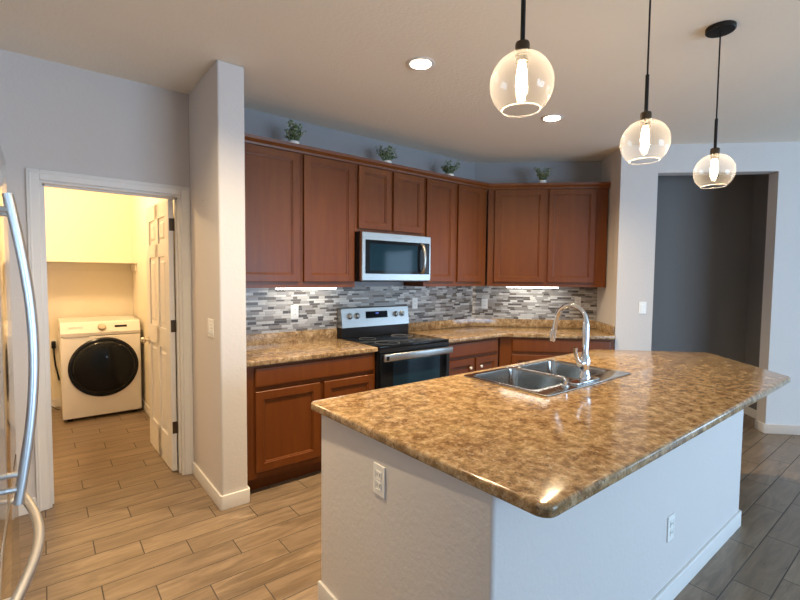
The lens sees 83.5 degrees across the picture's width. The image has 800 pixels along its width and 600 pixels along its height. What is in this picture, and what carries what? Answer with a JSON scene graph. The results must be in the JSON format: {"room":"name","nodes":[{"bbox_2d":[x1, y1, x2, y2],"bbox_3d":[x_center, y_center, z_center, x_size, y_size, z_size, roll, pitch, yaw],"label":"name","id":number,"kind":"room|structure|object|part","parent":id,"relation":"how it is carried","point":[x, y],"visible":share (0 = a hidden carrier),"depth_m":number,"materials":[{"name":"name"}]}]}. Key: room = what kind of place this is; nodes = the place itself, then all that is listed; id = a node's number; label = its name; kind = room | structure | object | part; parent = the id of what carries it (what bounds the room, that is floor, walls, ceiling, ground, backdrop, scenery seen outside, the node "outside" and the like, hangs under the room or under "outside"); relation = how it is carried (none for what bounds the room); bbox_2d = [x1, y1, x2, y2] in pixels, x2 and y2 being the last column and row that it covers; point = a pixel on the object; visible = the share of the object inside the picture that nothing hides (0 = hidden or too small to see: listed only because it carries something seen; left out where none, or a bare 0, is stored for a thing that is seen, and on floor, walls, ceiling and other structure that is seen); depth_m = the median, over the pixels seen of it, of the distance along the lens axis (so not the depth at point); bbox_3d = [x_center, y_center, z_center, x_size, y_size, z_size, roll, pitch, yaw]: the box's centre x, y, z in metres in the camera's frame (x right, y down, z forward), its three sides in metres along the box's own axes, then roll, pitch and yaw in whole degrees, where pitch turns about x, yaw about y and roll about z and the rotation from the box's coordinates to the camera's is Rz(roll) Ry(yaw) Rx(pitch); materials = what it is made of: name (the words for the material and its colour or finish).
{"room":"kitchen","nodes":[
{"label":"kitchen","id":0,"kind":"room"},
{"bbox_2d":[44,187,132,399],"bbox_3d":[-4.056,-0.192,4.718,2.380,2.757,0.120,-2,4,-39],"label":"wall","id":1,"kind":"structure","parent":0,"point":[81,225],"depth_m":5.04,"materials":[{"name":"beige paint"}]},
{"bbox_2d":[49,339,56,349],"bbox_3d":[-3.788,0.481,4.891,0.070,0.115,0.009,-2,4,-39],"label":"electrical outlet","id":2,"kind":"object","parent":1,"relation":"attached to","point":[50,340],"visible":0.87,"depth_m":4.88,"materials":[{"name":"white plastic"}]},
{"bbox_2d":[51,398,60,407],"bbox_3d":[-4.027,1.142,4.737,2.140,0.092,0.013,-2,4,-39],"label":"baseboard","id":3,"kind":"structure","parent":1,"relation":"attached to","point":[54,402],"depth_m":4.93,"materials":[{"name":"white paint"}]},
{"bbox_2d":[47,260,136,270],"bbox_3d":[-3.904,-0.361,4.521,2.138,0.098,0.359,-2,4,-39],"label":"wall shelf","id":4,"kind":"object","parent":1,"relation":"attached to","point":[51,264],"visible":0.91,"depth_m":5.00,"materials":[{"name":"beige paint"}]},
{"bbox_2d":[131,196,177,441],"bbox_3d":[-2.346,-0.158,4.387,0.120,2.757,2.531,-2,4,-39],"label":"wall","id":5,"kind":"structure","parent":0,"point":[139,204],"depth_m":4.84,"materials":[{"name":"beige paint"}]},
{"bbox_2d":[141,199,177,470],"bbox_3d":[-1.906,0.254,3.576,0.169,2.012,0.792,-2,4,-40],"label":"door","id":6,"kind":"structure","parent":5,"relation":"in","point":[160,225],"depth_m":3.48,"materials":[{"name":"white paint"}]},
{"bbox_3d":[-2.120,0.340,3.834,0.169,0.060,0.060,-2,4,-40],"label":"knob","id":7,"kind":"part","parent":6,"relation":"part of","materials":[{"name":"silver metal"}]},
{"bbox_2d":[142,398,177,454],"bbox_3d":[-2.432,1.173,4.442,0.013,0.092,2.438,-2,4,-39],"label":"baseboard","id":8,"kind":"structure","parent":5,"relation":"attached to","point":[145,406],"depth_m":4.74,"materials":[{"name":"white paint"}]},
{"bbox_2d":[188,60,246,495],"bbox_3d":[-1.250,-0.077,3.058,0.164,2.757,0.679,-2,4,-39],"label":"wall column","id":9,"kind":"structure","parent":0,"point":[216,103],"depth_m":2.83,"materials":[{"name":"grey paint"}]},
{"bbox_2d":[208,318,213,337],"bbox_3d":[-1.224,0.181,2.896,0.010,0.115,0.116,-2,4,-39],"label":"light switch","id":10,"kind":"object","parent":9,"relation":"attached to","point":[210,321],"visible":1,"depth_m":2.88,"materials":[{"name":"white plastic"}]},
{"bbox_2d":[192,461,249,510],"bbox_3d":[-1.258,1.254,3.123,0.190,0.092,0.692,-2,4,-39],"label":"baseboard","id":11,"kind":"structure","parent":9,"relation":"attached to","point":[238,498],"depth_m":2.88,"materials":[{"name":"white paint"}]},
{"bbox_2d":[0,49,474,497],"bbox_3d":[-1.247,-0.104,3.570,5.340,2.757,0.120,-2,4,-39],"label":"wall","id":12,"kind":"structure","parent":0,"point":[54,116],"depth_m":2.86,"materials":[{"name":"grey paint"}]},
{"bbox_2d":[18,497,36,515],"bbox_3d":[-2.556,1.273,2.523,0.798,0.092,0.013,-2,4,-39],"label":"baseboard","id":13,"kind":"structure","parent":12,"relation":"attached to","point":[22,510],"depth_m":2.73,"materials":[{"name":"white paint"}]},
{"bbox_2d":[25,168,193,511],"bbox_3d":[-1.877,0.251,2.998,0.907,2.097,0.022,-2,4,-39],"label":"trim","id":14,"kind":"structure","parent":12,"relation":"attached to","point":[33,176],"depth_m":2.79,"materials":[{"name":"white paint"}]},
{"bbox_2d":[245,143,300,287],"bbox_3d":[-1.068,-0.613,3.390,0.557,1.035,0.315,-2,4,-39],"label":"upper cabinet","id":15,"kind":"object","parent":12,"relation":"attached to","point":[272,175],"visible":0.72,"depth_m":3.31,"materials":[{"name":"brown wood"}]},
{"bbox_2d":[284,120,304,143],"bbox_3d":[-0.816,-1.253,3.458,0.161,0.241,0.194,-2,4,-39],"label":"potted plant","id":16,"kind":"object","parent":15,"relation":"on","point":[294,130],"visible":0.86,"depth_m":3.42,"materials":[{"name":"green plant"}]},
{"bbox_2d":[291,305,298,318],"bbox_3d":[-0.887,0.102,3.777,0.070,0.115,0.009,-2,4,-39],"label":"electrical outlet","id":17,"kind":"object","parent":12,"relation":"attached to","point":[294,308],"visible":1,"depth_m":3.78,"materials":[{"name":"white plastic"}]},
{"bbox_2d":[301,154,354,287],"bbox_3d":[-0.657,-0.626,3.718,0.490,1.035,0.315,-2,4,-39],"label":"upper cabinet","id":18,"kind":"object","parent":12,"relation":"attached to","point":[327,185],"visible":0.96,"depth_m":3.59,"materials":[{"name":"brown wood"}]},
{"bbox_2d":[276,287,337,288],"bbox_3d":[-0.765,-0.099,3.704,0.540,0.017,0.064,-2,4,-39],"label":"light","id":19,"kind":"object","parent":18,"relation":"attached to","point":[309,287],"visible":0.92,"depth_m":3.71,"materials":[{"name":"white plastic"}]},
{"bbox_2d":[246,286,472,334],"bbox_3d":[-0.282,0.056,4.267,2.846,0.378,0.008,-2,4,-39],"label":"backsplash","id":20,"kind":"structure","parent":12,"relation":"attached to","point":[268,310],"depth_m":4.02,"materials":[{"name":"tile"}]},
{"bbox_2d":[355,164,423,235],"bbox_3d":[-0.160,-0.876,4.099,0.771,0.567,0.315,-2,4,-39],"label":"upper cabinet","id":21,"kind":"object","parent":12,"relation":"attached to","point":[386,201],"visible":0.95,"depth_m":3.94,"materials":[{"name":"brown wood"}]},
{"bbox_3d":[-0.215,-0.869,3.865,0.344,0.523,0.019,-2,4,-38],"label":"door","id":22,"kind":"part","parent":21,"relation":"part of","materials":[{"name":"brown wood"}]},
{"bbox_2d":[375,144,396,162],"bbox_3d":[-0.124,-1.274,4.041,0.188,0.235,0.194,3,4,34],"label":"potted plant","id":23,"kind":"object","parent":21,"relation":"on","point":[384,158],"visible":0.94,"depth_m":4.00,"materials":[{"name":"green plant"}]},
{"bbox_2d":[355,231,430,281],"bbox_3d":[-0.118,-0.377,4.067,0.766,0.420,0.464,-2,4,-39],"label":"microwave","id":24,"kind":"object","parent":21,"relation":"attached to","point":[379,257],"visible":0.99,"depth_m":3.88,"materials":[{"name":"silver metal"}]},
{"bbox_3d":[-0.007,-0.370,3.939,0.712,0.284,0.003,-2,4,-38],"label":"door glass","id":25,"kind":"part","parent":24,"relation":"part of","materials":[{"name":"black glass"}]},
{"bbox_3d":[0.214,-0.374,4.078,0.034,0.285,0.067,-2,4,-38],"label":"handle","id":26,"kind":"part","parent":24,"relation":"part of","materials":[{"name":"silver metal"}]},
{"bbox_3d":[0.237,-0.378,4.131,0.089,0.282,0.001,-2,4,-38],"label":"control panel","id":27,"kind":"part","parent":24,"relation":"part of","materials":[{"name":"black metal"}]},
{"bbox_3d":[0.078,-0.879,4.099,0.354,0.523,0.019,-2,4,-38],"label":"door","id":28,"kind":"part","parent":21,"relation":"part of","materials":[{"name":"brown wood"}]},
{"bbox_2d":[412,298,417,308],"bbox_3d":[0.154,0.033,4.603,0.070,0.115,0.009,-2,4,-39],"label":"electrical outlet","id":29,"kind":"object","parent":12,"relation":"attached to","point":[414,300],"visible":1,"depth_m":4.60,"materials":[{"name":"white plastic"}]},
{"bbox_2d":[244,133,610,189],"bbox_3d":[0.357,-1.175,4.133,3.701,0.057,0.677,-1,3,-25],"label":"crown molding","id":30,"kind":"structure","parent":12,"relation":"attached to","point":[248,138],"depth_m":4.01,"materials":[{"name":"brown wood"}]},
{"bbox_2d":[404,177,455,285],"bbox_3d":[0.304,-0.657,4.483,0.418,1.035,0.315,-2,4,-39],"label":"upper cabinet","id":31,"kind":"object","parent":12,"relation":"attached to","point":[439,196],"visible":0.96,"depth_m":4.37,"materials":[{"name":"brown wood"}]},
{"bbox_3d":[0.393,-0.664,4.364,0.374,0.973,0.019,-2,4,-38],"label":"door","id":32,"kind":"part","parent":31,"relation":"part of","materials":[{"name":"brown wood"}]},
{"bbox_2d":[441,160,459,175],"bbox_3d":[0.486,-1.301,4.508,0.210,0.251,0.168,3,4,35],"label":"potted plant","id":33,"kind":"object","parent":31,"relation":"on","point":[446,168],"visible":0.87,"depth_m":4.49,"materials":[{"name":"green plant"}]},
{"bbox_2d":[454,184,486,285],"bbox_3d":[0.651,-0.669,4.759,0.465,1.035,0.315,-2,4,-39],"label":"upper cabinet","id":34,"kind":"object","parent":12,"relation":"attached to","point":[471,202],"visible":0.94,"depth_m":4.63,"materials":[{"name":"brown wood"}]},
{"bbox_2d":[0,0,799,163],"bbox_3d":[2.236,-1.410,2.595,9.800,0.020,11.400,-2,4,-39],"label":"ceiling","id":35,"kind":"structure","parent":0,"point":[340,65],"depth_m":2.66,"materials":[{"name":"beige paint"}]},
{"bbox_2d":[406,57,434,70],"bbox_3d":[0.124,-1.446,2.701,0.172,0.055,0.172,-2,4,-39],"label":"recessed light","id":36,"kind":"object","parent":35,"relation":"in","point":[416,63],"visible":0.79,"depth_m":2.74,"materials":[{"name":"white paint"}]},
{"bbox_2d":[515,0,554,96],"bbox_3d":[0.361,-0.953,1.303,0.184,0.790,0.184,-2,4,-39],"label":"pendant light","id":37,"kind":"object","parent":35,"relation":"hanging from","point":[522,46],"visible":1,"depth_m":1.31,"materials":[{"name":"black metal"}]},
{"bbox_3d":[0.358,-0.650,1.319,0.032,0.104,0.031,-2,4,-38],"label":"bulb","id":38,"kind":"part","parent":37,"relation":"part of","materials":[{"name":"white glass"}]},
{"bbox_3d":[0.360,-0.821,1.310,0.014,0.141,0.014,-2,4,-38],"label":"rod","id":39,"kind":"part","parent":37,"relation":"part of","materials":[{"name":"black metal"}]},
{"bbox_2d":[541,114,563,121],"bbox_3d":[1.222,-1.483,3.600,0.172,0.055,0.172,-2,4,-39],"label":"recessed light","id":40,"kind":"object","parent":35,"relation":"in","point":[552,117],"visible":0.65,"depth_m":3.64,"materials":[{"name":"white paint"}]},
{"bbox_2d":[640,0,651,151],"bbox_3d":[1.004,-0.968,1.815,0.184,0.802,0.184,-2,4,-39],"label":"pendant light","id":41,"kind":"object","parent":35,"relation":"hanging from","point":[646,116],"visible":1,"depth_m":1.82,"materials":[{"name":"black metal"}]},
{"bbox_3d":[1.001,-0.659,1.832,0.032,0.104,0.031,-2,4,-38],"label":"bulb","id":42,"kind":"part","parent":41,"relation":"part of","materials":[{"name":"white glass"}]},
{"bbox_3d":[1.002,-0.836,1.823,0.014,0.153,0.014,-2,4,-38],"label":"rod","id":43,"kind":"part","parent":41,"relation":"part of","materials":[{"name":"black metal"}]},
{"bbox_3d":[1.005,-1.127,1.807,0.007,0.440,0.007,0,3,-16],"label":"cord","id":44,"kind":"part","parent":41,"relation":"part of","materials":[{"name":"black metal"}]},
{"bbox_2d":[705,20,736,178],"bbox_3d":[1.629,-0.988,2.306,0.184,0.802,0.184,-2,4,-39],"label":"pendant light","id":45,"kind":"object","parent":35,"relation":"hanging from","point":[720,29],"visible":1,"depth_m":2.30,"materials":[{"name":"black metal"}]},
{"bbox_3d":[1.626,-0.679,2.322,0.032,0.104,0.031,-2,4,-38],"label":"bulb","id":46,"kind":"part","parent":45,"relation":"part of","materials":[{"name":"white glass"}]},
{"bbox_3d":[1.628,-0.856,2.313,0.014,0.153,0.014,-2,4,-38],"label":"rod","id":47,"kind":"part","parent":45,"relation":"part of","materials":[{"name":"black metal"}]},
{"bbox_3d":[1.631,-1.147,2.297,0.007,0.440,0.007,0,3,-16],"label":"cord","id":48,"kind":"part","parent":45,"relation":"part of","materials":[{"name":"black metal"}]},
{"bbox_2d":[19,407,799,599],"bbox_3d":[2.209,1.383,2.743,9.800,0.060,11.400,-2,4,-39],"label":"floor","id":49,"kind":"structure","parent":0,"point":[121,524],"depth_m":2.58,"materials":[{"name":"brown wood"}]},
{"bbox_2d":[0,146,44,599],"bbox_3d":[-1.073,0.532,0.688,0.832,1.735,0.760,-2,4,-39],"label":"refrigerator","id":50,"kind":"object","parent":49,"relation":"on","point":[13,483],"visible":1,"depth_m":0.89,"materials":[{"name":"grey metal"}]},
{"bbox_3d":[-0.752,-0.172,0.849,0.023,0.011,0.012,-2,4,-38],"label":"handle post","id":51,"kind":"part","parent":50,"relation":"part of","materials":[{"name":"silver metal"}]},
{"bbox_3d":[-0.692,0.048,0.717,0.060,0.765,0.377,-2,4,-38],"label":"door","id":52,"kind":"part","parent":50,"relation":"part of","materials":[{"name":"silver metal"}]},
{"bbox_3d":[-0.930,0.030,1.016,0.060,0.765,0.377,-2,4,-38],"label":"door","id":53,"kind":"part","parent":50,"relation":"part of","materials":[{"name":"silver metal"}]},
{"bbox_3d":[-0.816,0.574,0.895,0.060,0.294,0.760,-2,4,-38],"label":"drawer","id":54,"kind":"part","parent":50,"relation":"part of","materials":[{"name":"silver metal"}]},
{"bbox_3d":[-0.758,0.372,0.878,0.023,0.011,0.012,-2,4,-38],"label":"handle post","id":55,"kind":"part","parent":50,"relation":"part of","materials":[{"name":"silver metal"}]},
{"bbox_3d":[-0.811,0.368,0.944,0.023,0.011,0.012,-2,4,-38],"label":"handle post","id":56,"kind":"part","parent":50,"relation":"part of","materials":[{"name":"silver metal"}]},
{"bbox_3d":[-0.821,1.043,0.920,0.060,0.634,0.760,-2,4,-38],"label":"drawer","id":57,"kind":"part","parent":50,"relation":"part of","materials":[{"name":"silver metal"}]},
{"bbox_3d":[-0.737,0.099,0.878,0.048,0.608,0.017,-2,4,-38],"label":"handle","id":58,"kind":"part","parent":50,"relation":"part of","materials":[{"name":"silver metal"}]},
{"bbox_3d":[-0.773,0.494,0.934,0.052,0.019,0.489,-2,4,-38],"label":"handle","id":59,"kind":"part","parent":50,"relation":"part of","materials":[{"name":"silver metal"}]},
{"bbox_3d":[-0.790,0.095,0.944,0.048,0.608,0.017,-2,4,-38],"label":"handle","id":60,"kind":"part","parent":50,"relation":"part of","materials":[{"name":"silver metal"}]},
{"bbox_2d":[58,315,141,421],"bbox_3d":[-3.217,0.698,4.812,0.680,0.985,0.804,-2,4,-39],"label":"washing machine","id":61,"kind":"object","parent":49,"relation":"on","point":[100,356],"visible":1,"depth_m":4.54,"materials":[{"name":"white metal"}]},
{"bbox_2d":[51,341,59,380],"bbox_3d":[-3.750,0.665,4.888,0.069,0.437,0.060,-2,4,-39],"label":"power cord","id":62,"kind":"object","parent":61,"relation":"hanging from","point":[53,343],"visible":0.98,"depth_m":4.86,"materials":[{"name":"black rubber"}]},
{"bbox_3d":[-3.197,0.367,4.429,0.210,0.012,0.014,-2,4,-38],"label":"drawer pull","id":63,"kind":"part","parent":61,"relation":"part of","materials":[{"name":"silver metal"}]},
{"bbox_3d":[-3.245,0.272,4.830,0.680,0.135,0.700,-2,4,-38],"label":"control panel","id":64,"kind":"part","parent":61,"relation":"part of","materials":[{"name":"white plastic"}]},
{"bbox_3d":[-3.012,0.680,4.573,0.604,0.604,0.030,-2,4,-38],"label":"door","id":65,"kind":"part","parent":61,"relation":"part of","materials":[{"name":"black glass"}]},
{"bbox_3d":[-2.980,0.683,4.534,0.546,0.546,0.076,-2,4,-38],"label":"door glass","id":66,"kind":"part","parent":61,"relation":"part of","materials":[{"name":"black glass"}]},
{"bbox_3d":[-2.893,0.275,4.698,0.200,0.056,0.034,-2,4,-38],"label":"button panel","id":67,"kind":"part","parent":61,"relation":"part of","materials":[{"name":"white plastic"}]},
{"bbox_2d":[246,352,374,490],"bbox_3d":[-0.797,0.847,3.505,1.049,0.874,0.628,-2,4,-39],"label":"base cabinet","id":68,"kind":"object","parent":49,"relation":"on","point":[284,432],"visible":0.69,"depth_m":3.15,"materials":[{"name":"brown wood"}]},
{"bbox_3d":[-0.775,0.879,3.135,0.478,0.548,0.019,-2,4,-38],"label":"door","id":69,"kind":"part","parent":68,"relation":"part of","materials":[{"name":"brown wood"}]},
{"bbox_2d":[246,328,377,366],"bbox_3d":[-0.787,0.346,3.472,1.050,0.126,0.647,-2,4,-39],"label":"countertop","id":70,"kind":"structure","parent":68,"relation":"on","point":[280,347],"depth_m":3.52,"materials":[{"name":"stone"}]},
{"bbox_3d":[-0.584,0.505,3.264,0.958,0.130,0.019,-2,4,-38],"label":"drawer","id":71,"kind":"part","parent":68,"relation":"part of","materials":[{"name":"brown wood"}]},
{"bbox_3d":[-0.387,0.867,3.443,0.446,0.548,0.019,-2,4,-38],"label":"door","id":72,"kind":"part","parent":68,"relation":"part of","materials":[{"name":"brown wood"}]},
{"bbox_2d":[337,305,452,388],"bbox_3d":[-0.048,0.669,4.021,0.768,1.188,0.718,-2,4,-39],"label":"electric range","id":73,"kind":"object","parent":49,"relation":"on","point":[402,357],"visible":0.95,"depth_m":3.93,"materials":[{"name":"black metal"}]},
{"bbox_3d":[-0.238,0.150,4.239,0.766,0.178,0.092,-2,4,-38],"label":"control panel","id":74,"kind":"part","parent":73,"relation":"part of","materials":[{"name":"silver metal"}]},
{"bbox_2d":[342,333,448,348],"bbox_3d":[-0.044,0.355,4.004,0.768,0.020,0.593,-2,4,-38],"label":"cooktop","id":75,"kind":"object","parent":73,"relation":"in","point":[380,340],"depth_m":3.93,"materials":[{"name":"black glass"}]},
{"bbox_3d":[0.132,0.740,3.799,0.760,0.643,0.040,-2,4,-38],"label":"oven door","id":76,"kind":"part","parent":73,"relation":"part of","materials":[{"name":"black glass"}]},
{"bbox_3d":[0.161,0.447,3.749,0.754,0.058,0.050,-2,4,-38],"label":"oven handle","id":77,"kind":"part","parent":73,"relation":"part of","materials":[{"name":"silver metal"}]},
{"bbox_2d":[447,337,498,375],"bbox_3d":[0.522,0.804,4.538,0.753,0.874,0.653,-2,4,-39],"label":"base cabinet","id":78,"kind":"object","parent":49,"relation":"on","point":[473,355],"visible":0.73,"depth_m":4.28,"materials":[{"name":"brown wood"}]},
{"bbox_3d":[0.567,0.836,4.202,0.352,0.548,0.019,-2,4,-38],"label":"door","id":79,"kind":"part","parent":78,"relation":"part of","materials":[{"name":"brown wood"}]},
{"bbox_3d":[0.704,0.463,4.289,0.694,0.130,0.019,-2,4,-38],"label":"drawer","id":80,"kind":"part","parent":78,"relation":"part of","materials":[{"name":"brown wood"}]},
{"bbox_3d":[0.848,0.827,4.426,0.316,0.548,0.019,-2,4,-38],"label":"door","id":81,"kind":"part","parent":78,"relation":"part of","materials":[{"name":"brown wood"}]},
{"bbox_2d":[318,409,743,599],"bbox_3d":[0.845,0.923,2.345,2.311,0.875,0.998,-2,4,-39],"label":"kitchen island","id":82,"kind":"object","parent":49,"relation":"on","point":[433,535],"visible":0.71,"depth_m":1.69,"materials":[{"name":"grey paint"}]},
{"bbox_2d":[373,462,385,498],"bbox_3d":[-0.077,0.663,1.651,0.009,0.115,0.070,-2,4,-39],"label":"electrical outlet","id":83,"kind":"object","parent":82,"relation":"attached to","point":[379,472],"visible":1,"depth_m":1.65,"materials":[{"name":"white plastic"}]},
{"bbox_2d":[375,481,380,490],"bbox_3d":[-0.079,0.683,1.651,0.005,0.028,0.034,-2,4,-38],"label":"receptacle","id":84,"kind":"object","parent":83,"relation":"attached to","point":[377,483],"depth_m":1.65,"materials":[{"name":"white plastic"}]},
{"bbox_2d":[375,470,380,479],"bbox_3d":[-0.079,0.643,1.649,0.005,0.028,0.034,-2,4,-38],"label":"receptacle","id":85,"kind":"object","parent":83,"relation":"attached to","point":[377,472],"depth_m":1.65,"materials":[{"name":"white plastic"}]},
{"bbox_3d":[0.841,1.314,2.366,2.311,0.092,0.998,-2,4,-38],"label":"baseboard","id":86,"kind":"part","parent":82,"relation":"part of","materials":[{"name":"white paint"}]},
{"bbox_2d":[311,349,790,517],"bbox_3d":[1.159,0.460,2.488,3.053,0.038,1.202,-2,4,-39],"label":"island countertop","id":87,"kind":"structure","parent":82,"relation":"on","point":[542,456],"depth_m":1.78,"materials":[{"name":"stone"}]},
{"bbox_2d":[464,359,630,396],"bbox_3d":[0.857,0.524,2.591,0.860,0.195,0.548,-2,4,-39],"label":"sink","id":88,"kind":"object","parent":87,"relation":"in","point":[538,377],"visible":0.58,"depth_m":2.66,"materials":[{"name":"silver metal"}]},
{"bbox_3d":[0.674,0.529,2.490,0.383,0.192,0.414,-2,4,-38],"label":"bowl","id":89,"kind":"part","parent":88,"relation":"part of","materials":[{"name":"silver metal"}]},
{"bbox_2d":[555,375,568,387],"bbox_3d":[0.832,0.414,2.299,0.044,0.052,0.072,-2,4,-39],"label":"soap dispenser","id":90,"kind":"object","parent":88,"relation":"on","point":[564,380],"visible":1,"depth_m":2.28,"materials":[{"name":"silver metal"}]},
{"bbox_3d":[0.997,0.518,2.747,0.383,0.192,0.414,-2,4,-38],"label":"bowl","id":91,"kind":"part","parent":88,"relation":"part of","materials":[{"name":"silver metal"}]},
{"bbox_2d":[549,303,599,384],"bbox_3d":[0.933,0.225,2.470,0.250,0.415,0.247,-2,4,-39],"label":"kitchen faucet","id":92,"kind":"object","parent":87,"relation":"on","point":[584,376],"visible":1,"depth_m":2.38,"materials":[{"name":"silver metal"}]},
{"bbox_3d":[0.935,0.155,2.465,0.035,0.275,0.217,-2,4,-38],"label":"spout","id":93,"kind":"part","parent":92,"relation":"part of","materials":[{"name":"silver metal"}]},
{"bbox_3d":[0.933,0.295,2.360,0.059,0.095,0.024,-1,3,-27],"label":"lever","id":94,"kind":"part","parent":92,"relation":"part of","materials":[{"name":"silver metal"}]},
{"bbox_3d":[0.990,0.432,2.408,0.250,0.009,0.060,-2,4,-38],"label":"deck plate","id":95,"kind":"part","parent":92,"relation":"part of","materials":[{"name":"silver metal"}]},
{"bbox_2d":[667,513,674,542],"bbox_3d":[1.225,1.029,2.027,0.070,0.115,0.009,-2,4,-39],"label":"electrical outlet","id":96,"kind":"object","parent":82,"relation":"attached to","point":[671,519],"visible":1,"depth_m":2.02,"materials":[{"name":"white plastic"}]},
{"bbox_2d":[498,337,613,366],"bbox_3d":[1.588,0.801,4.794,1.104,0.874,0.628,1,3,6],"label":"base cabinet","id":97,"kind":"object","parent":49,"relation":"on","point":[511,350],"visible":0.23,"depth_m":4.49,"materials":[{"name":"brown wood"}]},
{"bbox_2d":[408,318,615,342],"bbox_3d":[1.123,0.299,4.703,2.214,0.126,1.037,0,3,-12],"label":"countertop","id":98,"kind":"structure","parent":97,"relation":"on","point":[477,328],"depth_m":4.74,"materials":[{"name":"stone"}]},
{"bbox_3d":[1.354,0.827,4.515,0.460,0.548,0.019,1,3,6],"label":"door","id":99,"kind":"part","parent":97,"relation":"part of","materials":[{"name":"brown wood"}]},
{"bbox_3d":[1.601,0.462,4.468,0.950,0.130,0.019,1,3,6],"label":"drawer","id":100,"kind":"part","parent":97,"relation":"part of","materials":[{"name":"brown wood"}]},
{"bbox_2d":[474,161,600,328],"bbox_3d":[1.521,-0.160,5.131,1.373,2.757,0.120,1,3,6],"label":"wall","id":101,"kind":"structure","parent":0,"point":[586,171],"depth_m":5.01,"materials":[{"name":"grey paint"}]},
{"bbox_2d":[481,299,487,308],"bbox_3d":[0.968,0.041,5.131,0.070,0.115,0.009,1,3,6],"label":"electrical outlet","id":102,"kind":"object","parent":101,"relation":"attached to","point":[484,305],"visible":1,"depth_m":5.13,"materials":[{"name":"white plastic"}]},
{"bbox_2d":[472,286,596,320],"bbox_3d":[1.513,0.030,5.077,1.369,0.378,0.008,1,3,6],"label":"backsplash","id":103,"kind":"structure","parent":101,"relation":"attached to","point":[504,302],"depth_m":5.08,"materials":[{"name":"tile"}]},
{"bbox_2d":[485,188,607,286],"bbox_3d":[1.562,-0.666,4.871,1.218,1.035,0.315,1,3,6],"label":"upper cabinet","id":104,"kind":"object","parent":101,"relation":"attached to","point":[535,237],"visible":0.98,"depth_m":4.72,"materials":[{"name":"brown wood"}]},
{"bbox_3d":[1.265,-0.676,4.755,0.523,0.973,0.019,1,3,6],"label":"door","id":105,"kind":"part","parent":104,"relation":"part of","materials":[{"name":"brown wood"}]},
{"bbox_2d":[506,286,557,287],"bbox_3d":[1.450,-0.142,4.918,0.560,0.017,0.064,1,3,6],"label":"light","id":106,"kind":"object","parent":104,"relation":"attached to","point":[506,286],"visible":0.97,"depth_m":4.90,"materials":[{"name":"white plastic"}]},
{"bbox_2d":[533,167,552,182],"bbox_3d":[1.516,-1.300,4.761,0.205,0.242,0.186,0,3,-18],"label":"potted plant","id":107,"kind":"object","parent":104,"relation":"on","point":[543,175],"visible":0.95,"depth_m":4.75,"materials":[{"name":"green plant"}]},
{"bbox_3d":[1.795,-0.668,4.695,0.476,0.973,0.019,1,3,6],"label":"door","id":108,"kind":"part","parent":104,"relation":"part of","materials":[{"name":"brown wood"}]},
{"bbox_2d":[574,297,580,305],"bbox_3d":[1.987,0.024,5.014,0.070,0.115,0.009,1,3,6],"label":"electrical outlet","id":109,"kind":"object","parent":101,"relation":"attached to","point":[577,300],"visible":0.82,"depth_m":5.01,"materials":[{"name":"white plastic"}]},
{"bbox_2d":[596,150,616,324],"bbox_3d":[2.236,-0.137,4.812,0.120,2.757,0.594,1,3,6],"label":"wall","id":110,"kind":"structure","parent":0,"point":[608,165],"depth_m":4.64,"materials":[{"name":"grey paint"}]},
{"bbox_2d":[651,174,753,362],"bbox_3d":[3.143,-0.141,5.059,1.627,2.757,0.120,1,3,6],"label":"wall","id":111,"kind":"structure","parent":0,"point":[704,223],"depth_m":4.96,"materials":[{"name":"grey paint"}]},
{"bbox_2d":[611,142,799,424],"bbox_3d":[4.758,-0.079,4.174,5.277,2.757,0.132,1,3,6],"label":"wall","id":112,"kind":"structure","parent":0,"point":[638,171],"depth_m":4.29,"materials":[{"name":"grey paint"}]},
{"bbox_2d":[638,302,645,313],"bbox_3d":[2.370,0.076,4.383,0.070,0.115,0.010,1,3,6],"label":"light switch","id":113,"kind":"object","parent":112,"relation":"attached to","point":[642,305],"visible":1,"depth_m":4.38,"materials":[{"name":"white plastic"}]},
{"bbox_2d":[754,420,799,434],"bbox_3d":[5.214,1.260,4.185,3.433,0.092,0.143,1,3,6],"label":"baseboard","id":114,"kind":"structure","parent":112,"relation":"attached to","point":[765,428],"depth_m":4.29,"materials":[{"name":"white paint"}]},
{"bbox_2d":[745,174,768,409],"bbox_3d":[3.853,-0.111,4.630,0.120,2.757,0.574,1,3,6],"label":"wall","id":115,"kind":"structure","parent":0,"point":[761,181],"depth_m":4.79,"materials":[{"name":"grey paint"}]},
{"bbox_2d":[743,407,756,418],"bbox_3d":[3.774,1.218,4.708,0.013,0.092,0.574,1,3,6],"label":"baseboard","id":116,"kind":"structure","parent":115,"relation":"attached to","point":[749,411],"depth_m":4.84,"materials":[{"name":"white paint"}]}
]}

